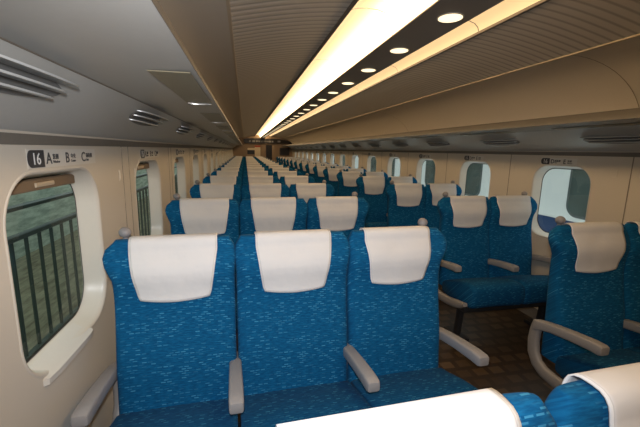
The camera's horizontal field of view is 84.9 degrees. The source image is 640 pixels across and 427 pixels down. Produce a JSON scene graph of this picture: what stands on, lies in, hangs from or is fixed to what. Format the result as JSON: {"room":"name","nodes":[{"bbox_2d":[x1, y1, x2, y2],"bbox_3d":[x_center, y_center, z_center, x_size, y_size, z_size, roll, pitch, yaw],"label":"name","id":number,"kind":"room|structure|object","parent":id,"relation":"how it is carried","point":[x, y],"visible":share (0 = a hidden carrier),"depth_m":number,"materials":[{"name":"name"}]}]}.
{"room":"train carriage","nodes":[
{"label":"train carriage","id":0,"kind":"room"},
{"bbox_2d":[0,39,234,426],"bbox_3d":[-2.188,-0.889,7.914,0.174,1.585,19.650,-1,10,-12],"label":"wall","id":1,"kind":"structure","parent":0,"point":[94,110],"depth_m":1.13,"materials":[{"name":"beige plastic"}]},
{"bbox_2d":[0,54,78,98],"bbox_3d":[-0.583,-0.260,0.658,0.107,0.054,0.470,-1,10,-12],"label":"air vent","id":2,"kind":"object","parent":1,"relation":"in","point":[17,77],"visible":1,"depth_m":0.71,"materials":[{"name":"silver metal"}]},
{"bbox_2d":[3,166,106,385],"bbox_3d":[-0.841,0.154,1.131,0.097,0.602,0.576,-1,10,-12],"label":"window","id":3,"kind":"structure","parent":1,"relation":"in","point":[59,351],"depth_m":1.26,"materials":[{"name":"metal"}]},
{"bbox_2d":[25,149,95,168],"bbox_3d":[-0.819,-0.182,1.135,0.002,0.052,0.436,-1,10,-12],"label":"number sign","id":4,"kind":"object","parent":1,"relation":"attached to","point":[36,158],"visible":1,"depth_m":1.07,"materials":[{"name":"plastic"}]},
{"bbox_2d":[0,132,232,148],"bbox_3d":[-2.250,-1.460,7.796,0.004,0.028,19.650,-1,10,-12],"label":"trim","id":5,"kind":"structure","parent":1,"relation":"attached to","point":[5,138],"depth_m":1.16,"materials":[{"name":"grey plastic"}]},
{"bbox_2d":[0,0,241,144],"bbox_3d":[-1.949,-1.654,7.825,0.291,0.064,19.650,-1,10,-12],"label":"luggage rack","id":6,"kind":"object","parent":1,"relation":"attached to","point":[132,48],"visible":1,"depth_m":0.66,"materials":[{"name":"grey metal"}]},
{"bbox_2d":[129,110,168,125],"bbox_3d":[-0.798,-0.444,1.659,0.107,0.054,0.470,-1,10,-12],"label":"air vent","id":7,"kind":"object","parent":1,"relation":"in","point":[143,118],"visible":1,"depth_m":1.59,"materials":[{"name":"silver metal"}]},
{"bbox_2d":[135,158,163,235],"bbox_3d":[-1.056,-0.030,2.132,0.097,0.602,0.576,-1,10,-12],"label":"window","id":8,"kind":"structure","parent":1,"relation":"in","point":[151,165],"depth_m":2.37,"materials":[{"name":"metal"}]},
{"bbox_2d":[140,149,158,158],"bbox_3d":[-1.033,-0.366,2.135,0.002,0.052,0.436,-1,10,-12],"label":"number sign","id":9,"kind":"object","parent":1,"relation":"attached to","point":[144,153],"visible":1,"depth_m":2.11,"materials":[{"name":"beige plastic"}]},
{"bbox_2d":[174,155,186,199],"bbox_3d":[-1.271,-0.214,3.133,0.097,0.602,0.576,-1,10,-12],"label":"window","id":10,"kind":"structure","parent":1,"relation":"in","point":[179,160],"depth_m":3.37,"materials":[{"name":"plastic"}]},
{"bbox_2d":[176,149,184,154],"bbox_3d":[-1.248,-0.550,3.136,0.002,0.052,0.436,-1,10,-12],"label":"number sign","id":11,"kind":"object","parent":1,"relation":"attached to","point":[178,151],"visible":1,"depth_m":3.13,"materials":[{"name":"beige plastic"}]},
{"bbox_2d":[176,126,195,133],"bbox_3d":[-1.013,-0.628,2.660,0.107,0.054,0.470,-1,10,-12],"label":"air vent","id":12,"kind":"object","parent":1,"relation":"in","point":[182,130],"visible":1,"depth_m":2.58,"materials":[{"name":"silver metal"}]},
{"bbox_2d":[192,154,199,185],"bbox_3d":[-1.486,-0.398,4.133,0.097,0.602,0.576,-1,10,-12],"label":"window","id":13,"kind":"structure","parent":1,"relation":"in","point":[195,164],"depth_m":4.37,"materials":[{"name":"plastic"}]},
{"bbox_2d":[196,133,208,137],"bbox_3d":[-1.228,-0.812,3.661,0.107,0.054,0.470,-1,10,-12],"label":"air vent","id":14,"kind":"object","parent":1,"relation":"in","point":[200,135],"visible":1,"depth_m":3.58,"materials":[{"name":"silver metal"}]},
{"bbox_2d":[203,153,207,177],"bbox_3d":[-1.711,-0.585,5.131,0.077,0.596,0.576,-1,10,-12],"label":"window","id":15,"kind":"structure","parent":1,"relation":"in","point":[205,160],"depth_m":5.37,"materials":[{"name":"plastic"}]},
{"bbox_2d":[210,152,213,172],"bbox_3d":[-1.925,-0.769,6.132,0.077,0.596,0.576,-1,10,-12],"label":"window","id":16,"kind":"structure","parent":1,"relation":"in","point":[211,154],"depth_m":6.38,"materials":[{"name":"plastic"}]},
{"bbox_2d":[215,152,217,168],"bbox_3d":[-2.140,-0.953,7.133,0.077,0.596,0.576,-1,10,-12],"label":"window","id":17,"kind":"structure","parent":1,"relation":"in","point":[216,155],"depth_m":7.38,"materials":[{"name":"plastic"}]},
{"bbox_2d":[233,135,291,161],"bbox_3d":[-2.851,-3.003,17.593,3.135,2.300,0.001,-1,10,-12],"label":"wall","id":18,"kind":"structure","parent":0,"point":[238,150],"depth_m":17.42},
{"bbox_2d":[247,148,254,153],"bbox_3d":[-3.437,-3.110,17.440,0.360,0.300,0.012,-1,10,-12],"label":"panel","id":19,"kind":"object","parent":18,"relation":"attached to","point":[250,150],"visible":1,"depth_m":17.44,"materials":[{"name":"paper"}]},
{"bbox_2d":[255,145,259,156],"bbox_3d":[-3.124,-3.120,17.505,0.280,0.550,0.016,-1,10,-12],"label":"poster","id":20,"kind":"object","parent":18,"relation":"attached to","point":[257,148],"visible":0.89,"depth_m":17.50,"materials":[{"name":"paper"}]},
{"bbox_2d":[262,143,275,160],"bbox_3d":[-2.575,-2.691,17.699,0.720,1.660,0.019,-1,10,-12],"label":"door","id":21,"kind":"structure","parent":18,"relation":"in","point":[268,150],"depth_m":17.62,"materials":[{"name":"brown wood"}]},
{"bbox_2d":[280,148,288,155],"bbox_3d":[-1.801,-3.142,17.776,0.500,0.390,0.031,-1,10,-12],"label":"wall monitor","id":22,"kind":"object","parent":18,"relation":"attached to","point":[283,151],"visible":1,"depth_m":17.76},
{"bbox_2d":[158,0,639,143],"bbox_3d":[-0.839,-1.941,8.010,3.200,0.644,19.650,-1,10,-12],"label":"ceiling","id":23,"kind":"structure","parent":0,"point":[547,58],"depth_m":2.24,"materials":[{"name":"beige plastic"}]},
{"bbox_2d":[244,138,291,143],"bbox_3d":[-2.540,-3.615,17.458,2.440,0.250,0.053,-1,10,-12],"label":"display board","id":24,"kind":"object","parent":23,"relation":"attached to","point":[247,140],"visible":0.95,"depth_m":17.41,"materials":[{"name":"black plastic"}]},
{"bbox_2d":[256,0,436,136],"bbox_3d":[-1.111,-2.132,8.073,0.260,0.115,19.344,-1,10,-12],"label":"ceiling light strip","id":25,"kind":"object","parent":23,"relation":"attached to","point":[363,29],"visible":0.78,"depth_m":2.22,"materials":[{"name":"beige plastic"}]},
{"bbox_2d":[264,121,274,127],"bbox_3d":[-1.368,-2.352,9.271,0.260,0.115,1.034,-1,10,-12],"label":"diffuser","id":26,"kind":"object","parent":25,"relation":"attached to","point":[271,123],"depth_m":9.24,"materials":[{"name":"beige plastic"}]},
{"bbox_2d":[267,117,278,124],"bbox_3d":[-1.153,-2.168,8.270,0.260,0.115,1.034,-1,10,-12],"label":"diffuser","id":27,"kind":"object","parent":25,"relation":"attached to","point":[273,119],"depth_m":8.19,"materials":[{"name":"beige plastic"}]},
{"bbox_2d":[269,113,283,121],"bbox_3d":[-0.938,-1.984,7.269,0.260,0.115,1.034,-1,10,-12],"label":"diffuser","id":28,"kind":"object","parent":25,"relation":"attached to","point":[279,116],"depth_m":7.26,"materials":[{"name":"beige plastic"}]},
{"bbox_2d":[273,106,289,117],"bbox_3d":[-0.724,-1.800,6.268,0.260,0.115,1.034,-1,10,-12],"label":"diffuser","id":29,"kind":"object","parent":25,"relation":"attached to","point":[285,111],"depth_m":6.21,"materials":[{"name":"beige plastic"}]},
{"bbox_2d":[278,97,299,113],"bbox_3d":[-0.509,-1.616,5.268,0.260,0.115,1.034,-1,10,-12],"label":"diffuser","id":30,"kind":"object","parent":25,"relation":"attached to","point":[292,103],"depth_m":5.18,"materials":[{"name":"beige plastic"}]},
{"bbox_2d":[284,83,313,105],"bbox_3d":[-0.294,-1.432,4.267,0.260,0.115,1.034,-1,10,-12],"label":"diffuser","id":31,"kind":"object","parent":25,"relation":"attached to","point":[302,92],"depth_m":4.20,"materials":[{"name":"beige plastic"}]},
{"bbox_2d":[295,59,338,93],"bbox_3d":[-0.079,-1.248,3.266,0.260,0.115,1.034,-1,10,-12],"label":"diffuser","id":32,"kind":"object","parent":25,"relation":"attached to","point":[320,73],"depth_m":3.16,"materials":[{"name":"beige plastic"}]},
{"bbox_2d":[314,8,391,75],"bbox_3d":[0.136,-1.064,2.265,0.260,0.115,1.034,-1,10,-12],"label":"diffuser","id":33,"kind":"object","parent":25,"relation":"attached to","point":[362,30],"depth_m":2.11,"materials":[{"name":"beige plastic"}]},
{"bbox_2d":[353,0,436,34],"bbox_3d":[0.351,-0.880,1.265,0.260,0.115,1.034,-1,10,-12],"label":"diffuser","id":34,"kind":"object","parent":25,"relation":"attached to","point":[400,12],"depth_m":1.67,"materials":[{"name":"beige plastic"}]},
{"bbox_2d":[341,82,353,84],"bbox_3d":[0.242,-1.130,3.040,0.114,0.006,0.114,-1,10,-12],"label":"recessed light","id":35,"kind":"object","parent":23,"relation":"in","point":[345,83],"visible":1,"depth_m":3.03,"materials":[{"name":"beige plastic"}]},
{"bbox_2d":[361,68,375,71],"bbox_3d":[0.350,-1.037,2.534,0.114,0.006,0.114,-1,10,-12],"label":"recessed light","id":36,"kind":"object","parent":23,"relation":"in","point":[363,69],"visible":1,"depth_m":2.52,"materials":[{"name":"beige plastic"}]},
{"bbox_2d":[389,47,408,52],"bbox_3d":[0.459,-0.944,2.029,0.114,0.006,0.114,-1,10,-12],"label":"recessed light","id":37,"kind":"object","parent":23,"relation":"in","point":[397,49],"visible":1,"depth_m":2.02,"materials":[{"name":"beige plastic"}]},
{"bbox_2d":[269,0,539,135],"bbox_3d":[-0.622,-2.140,8.176,0.260,0.115,19.344,-1,10,-12],"label":"ceiling light strip","id":38,"kind":"object","parent":23,"relation":"attached to","point":[506,8],"visible":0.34,"depth_m":2.21,"materials":[{"name":"beige plastic"}]},
{"bbox_2d":[298,114,308,120],"bbox_3d":[-0.450,-1.993,7.372,0.260,0.115,1.034,-1,10,-12],"label":"diffuser","id":39,"kind":"object","parent":38,"relation":"attached to","point":[305,116],"depth_m":7.32,"materials":[{"name":"beige plastic"}]},
{"bbox_2d":[307,108,319,116],"bbox_3d":[-0.235,-1.809,6.372,0.260,0.115,1.034,-1,10,-12],"label":"diffuser","id":40,"kind":"object","parent":38,"relation":"attached to","point":[316,110],"depth_m":6.31,"materials":[{"name":"beige plastic"}]},
{"bbox_2d":[317,100,334,110],"bbox_3d":[-0.020,-1.625,5.371,0.260,0.115,1.034,-1,10,-12],"label":"diffuser","id":41,"kind":"object","parent":38,"relation":"attached to","point":[331,102],"depth_m":5.34,"materials":[{"name":"beige plastic"}]},
{"bbox_2d":[331,87,357,102],"bbox_3d":[0.195,-1.441,4.370,0.260,0.115,1.034,-1,10,-12],"label":"diffuser","id":42,"kind":"object","parent":38,"relation":"attached to","point":[353,90],"depth_m":4.31,"materials":[{"name":"beige plastic"}]},
{"bbox_2d":[354,66,397,90],"bbox_3d":[0.410,-1.257,3.369,0.260,0.115,1.034,-1,10,-12],"label":"diffuser","id":43,"kind":"object","parent":38,"relation":"attached to","point":[390,70],"depth_m":3.27,"materials":[{"name":"beige plastic"}]},
{"bbox_2d":[391,21,477,71],"bbox_3d":[0.625,-1.073,2.369,0.260,0.115,1.034,-1,10,-12],"label":"diffuser","id":44,"kind":"object","parent":38,"relation":"attached to","point":[468,28],"depth_m":2.23,"materials":[{"name":"beige plastic"}]},
{"bbox_2d":[469,0,539,30],"bbox_3d":[0.840,-0.888,1.368,0.260,0.115,1.034,-1,10,-12],"label":"diffuser","id":45,"kind":"object","parent":38,"relation":"attached to","point":[506,8],"depth_m":1.71,"materials":[{"name":"beige plastic"}]},
{"bbox_2d":[437,12,463,22],"bbox_3d":[0.567,-0.851,1.524,0.114,0.006,0.114,-1,10,-12],"label":"recessed light","id":46,"kind":"object","parent":23,"relation":"in","point":[449,17],"visible":1,"depth_m":1.51,"materials":[{"name":"beige plastic"}]},
{"bbox_2d":[236,283,561,421],"bbox_3d":[-0.844,-0.133,8.342,2.975,0.001,19.650,-1,10,-12],"label":"floor","id":47,"kind":"structure","parent":0,"point":[502,335],"depth_m":2.42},
{"bbox_2d":[230,158,270,161],"bbox_3d":[-2.213,-1.238,11.335,1.450,1.063,0.534,-1,10,-14],"label":"seat","id":48,"kind":"object","parent":47,"relation":"on","point":[230,158],"visible":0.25,"depth_m":11.42,"materials":[{"name":"fabric"}]},
{"bbox_2d":[229,159,273,162],"bbox_3d":[-1.998,-1.054,10.334,1.450,1.063,0.534,-1,10,-14],"label":"seat","id":49,"kind":"object","parent":47,"relation":"on","point":[229,159],"visible":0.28,"depth_m":10.43,"materials":[{"name":"fabric"}]},
{"bbox_2d":[227,160,276,163],"bbox_3d":[-1.783,-0.870,9.334,1.450,1.063,0.534,-1,10,-14],"label":"seat","id":50,"kind":"object","parent":47,"relation":"on","point":[228,161],"visible":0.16,"depth_m":9.39,"materials":[{"name":"fabric"}]},
{"bbox_2d":[224,161,280,166],"bbox_3d":[-1.568,-0.686,8.333,1.450,1.063,0.534,-1,10,-14],"label":"seat","id":51,"kind":"object","parent":47,"relation":"on","point":[226,163],"visible":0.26,"depth_m":8.42,"materials":[{"name":"fabric"}]},
{"bbox_2d":[221,163,286,169],"bbox_3d":[-1.353,-0.502,7.332,1.450,1.063,0.534,-1,10,-14],"label":"seat","id":52,"kind":"object","parent":47,"relation":"on","point":[223,165],"visible":0.2,"depth_m":7.43,"materials":[{"name":"fabric"}]},
{"bbox_2d":[217,165,293,172],"bbox_3d":[-1.139,-0.318,6.331,1.450,1.063,0.534,-1,10,-14],"label":"seat","id":53,"kind":"object","parent":47,"relation":"on","point":[220,168],"visible":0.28,"depth_m":6.42,"materials":[{"name":"fabric"}]},
{"bbox_2d":[211,168,302,178],"bbox_3d":[-0.924,-0.134,5.330,1.450,1.063,0.534,-1,10,-14],"label":"seat","id":54,"kind":"object","parent":47,"relation":"on","point":[215,172],"visible":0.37,"depth_m":5.41,"materials":[{"name":"fabric"}]},
{"bbox_2d":[203,173,314,187],"bbox_3d":[-0.709,0.050,4.330,1.450,1.063,0.534,-1,10,-14],"label":"seat","id":55,"kind":"object","parent":47,"relation":"on","point":[288,180],"visible":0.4,"depth_m":4.41,"materials":[{"name":"fabric"}]},
{"bbox_2d":[190,180,334,235],"bbox_3d":[-0.494,0.234,3.329,1.450,1.063,0.534,-1,10,-14],"label":"seat","id":56,"kind":"object","parent":47,"relation":"on","point":[305,191],"visible":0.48,"depth_m":3.40,"materials":[{"name":"fabric"}]},
{"bbox_2d":[165,192,368,332],"bbox_3d":[-0.279,0.418,2.328,1.450,1.063,0.534,-1,10,-14],"label":"seat","id":57,"kind":"object","parent":47,"relation":"on","point":[346,214],"visible":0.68,"depth_m":2.40,"materials":[{"name":"fabric"}]},
{"bbox_2d":[235,294,236,328],"bbox_3d":[-0.711,0.592,2.178,0.431,0.192,0.397,-1,10,-14],"label":"seat cushion","id":58,"kind":"object","parent":57,"relation":"on","point":[235,294],"depth_m":2.04,"materials":[{"name":"blue fabric"}]},
{"bbox_2d":[70,218,488,426],"bbox_3d":[-0.064,0.603,1.327,1.450,1.063,0.534,-1,10,-14],"label":"seat","id":59,"kind":"object","parent":47,"relation":"on","point":[329,323],"visible":0.98,"depth_m":1.39,"materials":[{"name":"fabric"}]},
{"bbox_2d":[110,398,237,426],"bbox_3d":[-0.496,0.776,1.177,0.431,0.192,0.397,-1,10,-14],"label":"seat cushion","id":60,"kind":"object","parent":59,"relation":"on","point":[133,412],"depth_m":1.27,"materials":[{"name":"blue fabric"}]},
{"bbox_2d":[240,381,370,426],"bbox_3d":[-0.055,0.765,1.288,0.458,0.192,0.397,-1,10,-14],"label":"seat cushion","id":61,"kind":"object","parent":59,"relation":"on","point":[266,403],"depth_m":1.31,"materials":[{"name":"blue fabric"}]},
{"bbox_2d":[351,367,477,407],"bbox_3d":[0.390,0.754,1.400,0.439,0.192,0.397,-1,10,-14],"label":"seat cushion","id":62,"kind":"object","parent":59,"relation":"on","point":[397,384],"depth_m":1.40,"materials":[{"name":"blue fabric"}]},
{"bbox_2d":[280,157,299,165],"bbox_3d":[-1.198,-1.819,14.688,0.927,1.063,0.534,-1,10,-12],"label":"seat","id":63,"kind":"object","parent":47,"relation":"on","point":[282,158],"visible":0.21,"depth_m":14.73,"materials":[{"name":"fabric"}]},
{"bbox_2d":[286,158,307,167],"bbox_3d":[-0.768,-1.451,12.687,0.927,1.063,0.534,-1,10,-12],"label":"seat","id":64,"kind":"object","parent":47,"relation":"on","point":[288,160],"visible":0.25,"depth_m":12.72,"materials":[{"name":"fabric"}]},
{"bbox_2d":[290,159,312,170],"bbox_3d":[-0.553,-1.267,11.686,0.927,1.063,0.534,-1,10,-12],"label":"seat","id":65,"kind":"object","parent":47,"relation":"on","point":[292,166],"visible":0.16,"depth_m":11.73,"materials":[{"name":"fabric"}]},
{"bbox_2d":[294,160,320,171],"bbox_3d":[-0.338,-1.083,10.685,0.927,1.063,0.534,-1,10,-12],"label":"seat","id":66,"kind":"object","parent":47,"relation":"on","point":[296,163],"visible":0.25,"depth_m":10.73,"materials":[{"name":"fabric"}]},
{"bbox_2d":[299,161,328,175],"bbox_3d":[-0.123,-0.899,9.684,0.927,1.063,0.534,-1,10,-12],"label":"seat","id":67,"kind":"object","parent":47,"relation":"on","point":[302,164],"visible":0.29,"depth_m":9.73,"materials":[{"name":"fabric"}]},
{"bbox_2d":[305,163,338,177],"bbox_3d":[0.091,-0.715,8.683,0.927,1.063,0.534,-1,10,-12],"label":"seat","id":68,"kind":"object","parent":47,"relation":"on","point":[309,167],"visible":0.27,"depth_m":8.73,"materials":[{"name":"fabric"}]},
{"bbox_2d":[313,164,350,182],"bbox_3d":[0.306,-0.531,7.683,0.927,1.063,0.534,-1,10,-12],"label":"seat","id":69,"kind":"object","parent":47,"relation":"on","point":[318,170],"visible":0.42,"depth_m":7.73,"materials":[{"name":"fabric"}]},
{"bbox_2d":[323,166,366,195],"bbox_3d":[0.521,-0.347,6.682,0.927,1.063,0.534,-1,10,-12],"label":"seat","id":70,"kind":"object","parent":47,"relation":"on","point":[330,174],"visible":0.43,"depth_m":6.74,"materials":[{"name":"fabric"}]},
{"bbox_2d":[336,169,387,197],"bbox_3d":[0.736,-0.163,5.681,0.927,1.063,0.534,-1,10,-12],"label":"seat","id":71,"kind":"object","parent":47,"relation":"on","point":[347,185],"visible":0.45,"depth_m":5.73,"materials":[{"name":"fabric"}]},
{"bbox_2d":[356,174,416,227],"bbox_3d":[0.951,0.021,4.680,0.927,1.063,0.534,-1,10,-12],"label":"seat","id":72,"kind":"object","parent":47,"relation":"on","point":[372,189],"visible":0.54,"depth_m":4.75,"materials":[{"name":"fabric"}]},
{"bbox_2d":[365,222,386,227],"bbox_3d":[0.768,0.188,4.600,0.414,0.192,0.397,-1,10,-12],"label":"seat cushion","id":73,"kind":"object","parent":72,"relation":"on","point":[367,224],"depth_m":4.41,"materials":[{"name":"blue fabric"}]},
{"bbox_2d":[386,180,461,229],"bbox_3d":[1.166,0.205,3.680,0.927,1.063,0.534,-1,10,-12],"label":"seat","id":74,"kind":"object","parent":47,"relation":"on","point":[408,203],"visible":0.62,"depth_m":3.76,"materials":[{"name":"fabric"}]},
{"bbox_2d":[276,362,639,426],"bbox_3d":[0.151,0.786,0.327,1.450,1.063,0.534,-1,10,-14],"label":"seat","id":75,"kind":"object","parent":47,"relation":"on","point":[605,397],"visible":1,"depth_m":0.48,"materials":[{"name":"fabric"}]},
{"bbox_2d":[437,191,550,341],"bbox_3d":[1.381,0.389,2.679,0.927,1.063,0.534,-1,10,-12],"label":"seat","id":76,"kind":"object","parent":47,"relation":"on","point":[486,263],"visible":0.89,"depth_m":2.73,"materials":[{"name":"fabric"}]},
{"bbox_2d":[442,277,524,308],"bbox_3d":[1.198,0.556,2.599,0.414,0.192,0.397,-1,10,-12],"label":"seat cushion","id":77,"kind":"object","parent":76,"relation":"on","point":[477,292],"depth_m":2.44,"materials":[{"name":"blue fabric"}]},
{"bbox_2d":[491,275,548,304],"bbox_3d":[1.599,0.549,2.684,0.400,0.192,0.397,-1,10,-12],"label":"seat cushion","id":78,"kind":"object","parent":76,"relation":"on","point":[535,287],"depth_m":2.49,"materials":[{"name":"blue fabric"}]},
{"bbox_2d":[528,216,639,387],"bbox_3d":[1.596,0.573,1.678,0.927,1.063,0.534,-1,10,-12],"label":"seat","id":79,"kind":"object","parent":47,"relation":"on","point":[591,322],"visible":0.94,"depth_m":1.74,"materials":[{"name":"fabric"}]},
{"bbox_2d":[555,349,639,377],"bbox_3d":[1.413,0.740,1.598,0.414,0.192,0.397,-1,10,-12],"label":"seat cushion","id":80,"kind":"object","parent":79,"relation":"on","point":[567,361],"depth_m":1.67,"materials":[{"name":"blue fabric"}]},
{"bbox_2d":[626,347,639,351],"bbox_3d":[1.814,0.733,1.683,0.400,0.192,0.397,-1,10,-12],"label":"seat cushion","id":81,"kind":"object","parent":79,"relation":"on","point":[637,349],"depth_m":1.79,"materials":[{"name":"blue fabric"}]},
{"bbox_2d":[288,125,639,308],"bbox_3d":[0.500,-0.936,8.483,0.239,1.585,19.650,-1,10,-12],"label":"wall","id":82,"kind":"structure","parent":0,"point":[613,198],"depth_m":2.92,"materials":[{"name":"beige plastic"}]},
{"bbox_2d":[330,153,334,163],"bbox_3d":[0.375,-1.371,9.745,0.077,0.596,0.532,-1,10,-12],"label":"window","id":83,"kind":"structure","parent":82,"relation":"in","point":[332,154],"depth_m":9.95,"materials":[{"name":"plastic"}]},
{"bbox_2d":[339,154,343,165],"bbox_3d":[0.590,-1.187,8.744,0.077,0.596,0.532,-1,10,-12],"label":"window","id":84,"kind":"structure","parent":82,"relation":"in","point":[341,155],"depth_m":8.96,"materials":[{"name":"plastic"}]},
{"bbox_2d":[351,155,358,167],"bbox_3d":[0.805,-1.003,7.743,0.077,0.596,0.532,-1,10,-12],"label":"window","id":85,"kind":"structure","parent":82,"relation":"in","point":[353,156],"depth_m":7.95,"materials":[{"name":"plastic"}]},
{"bbox_2d":[366,155,376,171],"bbox_3d":[1.020,-0.819,6.742,0.077,0.596,0.532,-1,10,-12],"label":"window","id":86,"kind":"structure","parent":82,"relation":"in","point":[369,158],"depth_m":6.95,"materials":[{"name":"plastic"}]},
{"bbox_2d":[389,153,397,156],"bbox_3d":[1.196,-0.954,5.709,0.002,0.052,0.320,-1,10,-12],"label":"number sign","id":87,"kind":"object","parent":82,"relation":"attached to","point":[390,154],"visible":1,"depth_m":5.70,"materials":[{"name":"beige plastic"}]},
{"bbox_2d":[387,156,400,176],"bbox_3d":[1.234,-0.635,5.741,0.077,0.596,0.532,-1,10,-12],"label":"window","id":88,"kind":"structure","parent":82,"relation":"in","point":[390,160],"depth_m":5.95,"materials":[{"name":"plastic"}]},
{"bbox_2d":[394,143,407,146],"bbox_3d":[1.168,-1.008,5.147,0.107,0.054,0.470,-1,10,-12],"label":"air vent","id":89,"kind":"object","parent":82,"relation":"in","point":[399,144],"visible":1,"depth_m":5.11,"materials":[{"name":"metal"}]},
{"bbox_2d":[419,154,430,157],"bbox_3d":[1.411,-0.770,4.708,0.002,0.052,0.320,-1,10,-12],"label":"number sign","id":90,"kind":"object","parent":82,"relation":"attached to","point":[420,155],"visible":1,"depth_m":4.71,"materials":[{"name":"beige plastic"}]},
{"bbox_2d":[415,158,435,182],"bbox_3d":[1.449,-0.451,4.741,0.077,0.596,0.532,-1,10,-12],"label":"window","id":91,"kind":"structure","parent":82,"relation":"in","point":[421,161],"depth_m":4.94,"materials":[{"name":"plastic"}]},
{"bbox_2d":[427,142,449,145],"bbox_3d":[1.383,-0.824,4.146,0.107,0.054,0.470,-1,10,-12],"label":"air vent","id":92,"kind":"object","parent":82,"relation":"in","point":[429,143],"visible":1,"depth_m":4.11,"materials":[{"name":"silver metal"}]},
{"bbox_2d":[282,108,639,145],"bbox_3d":[0.260,-1.691,8.292,0.291,0.068,19.650,-1,10,-12],"label":"luggage rack","id":93,"kind":"object","parent":82,"relation":"attached to","point":[624,117],"visible":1,"depth_m":2.44,"materials":[{"name":"brown metal"}]},
{"bbox_2d":[464,155,483,160],"bbox_3d":[1.626,-0.586,3.707,0.002,0.052,0.320,-1,10,-12],"label":"number sign","id":94,"kind":"object","parent":82,"relation":"attached to","point":[475,158],"visible":1,"depth_m":3.69,"materials":[{"name":"plastic"}]},
{"bbox_2d":[458,160,490,198],"bbox_3d":[1.664,-0.267,3.740,0.077,0.596,0.532,-1,10,-12],"label":"window","id":95,"kind":"structure","parent":82,"relation":"in","point":[464,167],"depth_m":3.94,"materials":[{"name":"plastic"}]},
{"bbox_2d":[312,150,639,156],"bbox_3d":[0.617,-1.510,8.402,0.004,0.028,19.650,-1,10,-12],"label":"trim","id":96,"kind":"structure","parent":82,"relation":"attached to","point":[607,154],"depth_m":3.01,"materials":[{"name":"grey plastic"}]},
{"bbox_2d":[482,139,519,145],"bbox_3d":[1.598,-0.640,3.146,0.107,0.054,0.470,-1,10,-12],"label":"air vent","id":97,"kind":"object","parent":82,"relation":"in","point":[511,141],"visible":1,"depth_m":3.10,"materials":[{"name":"silver metal"}]},
{"bbox_2d":[518,307,537,318],"bbox_3d":[0.586,-0.202,8.636,0.012,0.090,19.650,-1,10,-12],"label":"baseboard","id":98,"kind":"structure","parent":82,"relation":"attached to","point":[532,312],"depth_m":2.98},
{"bbox_2d":[541,158,577,165],"bbox_3d":[1.841,-0.402,2.707,0.002,0.052,0.320,-1,10,-12],"label":"number sign","id":99,"kind":"object","parent":82,"relation":"attached to","point":[556,161],"visible":1,"depth_m":2.69,"materials":[{"name":"beige plastic"}]},
{"bbox_2d":[530,164,591,238],"bbox_3d":[1.879,-0.083,2.739,0.077,0.596,0.532,-1,10,-12],"label":"window","id":100,"kind":"structure","parent":82,"relation":"in","point":[536,186],"depth_m":2.93,"materials":[{"name":"white plastic"},{"name":"cream plastic"}]},
{"bbox_2d":[580,135,639,143],"bbox_3d":[1.813,-0.456,2.145,0.107,0.054,0.470,-1,10,-12],"label":"air vent","id":101,"kind":"object","parent":82,"relation":"in","point":[620,139],"visible":1,"depth_m":2.16,"materials":[{"name":"silver metal"}]},
{"label":"outside","id":102,"kind":"structure","parent":0,"visible":0},
{"bbox_2d":[303,154,589,231],"bbox_3d":[1.835,-1.247,11.596,1.608,3.550,30.000,-1,10,-12],"label":"train","id":103,"kind":"object","parent":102,"point":[564,192],"visible":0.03,"depth_m":4.01,"materials":[{"name":"white paint"}]},
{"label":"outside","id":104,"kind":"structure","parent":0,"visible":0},
{"bbox_2d":[11,183,175,352],"bbox_3d":[-4.604,-0.458,9.839,3.480,0.001,27.000,-1,10,-12],"label":"ground","id":105,"kind":"structure","parent":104,"point":[21,263],"depth_m":3.56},
{"bbox_2d":[6,163,176,261],"bbox_3d":[-4.959,-1.740,9.527,0.200,2.620,27.000,-1,10,-12],"label":"wall","id":106,"kind":"structure","parent":105,"relation":"on","point":[18,221],"depth_m":4.82,"materials":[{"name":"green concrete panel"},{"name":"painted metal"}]},
{"bbox_2d":[6,166,177,360],"bbox_3d":[-2.280,-0.030,4.494,0.055,0.929,7.201,-1,10,-12],"label":"railing","id":107,"kind":"object","parent":105,"relation":"on","point":[49,225],"visible":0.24,"depth_m":2.31,"materials":[{"name":"black metal"}]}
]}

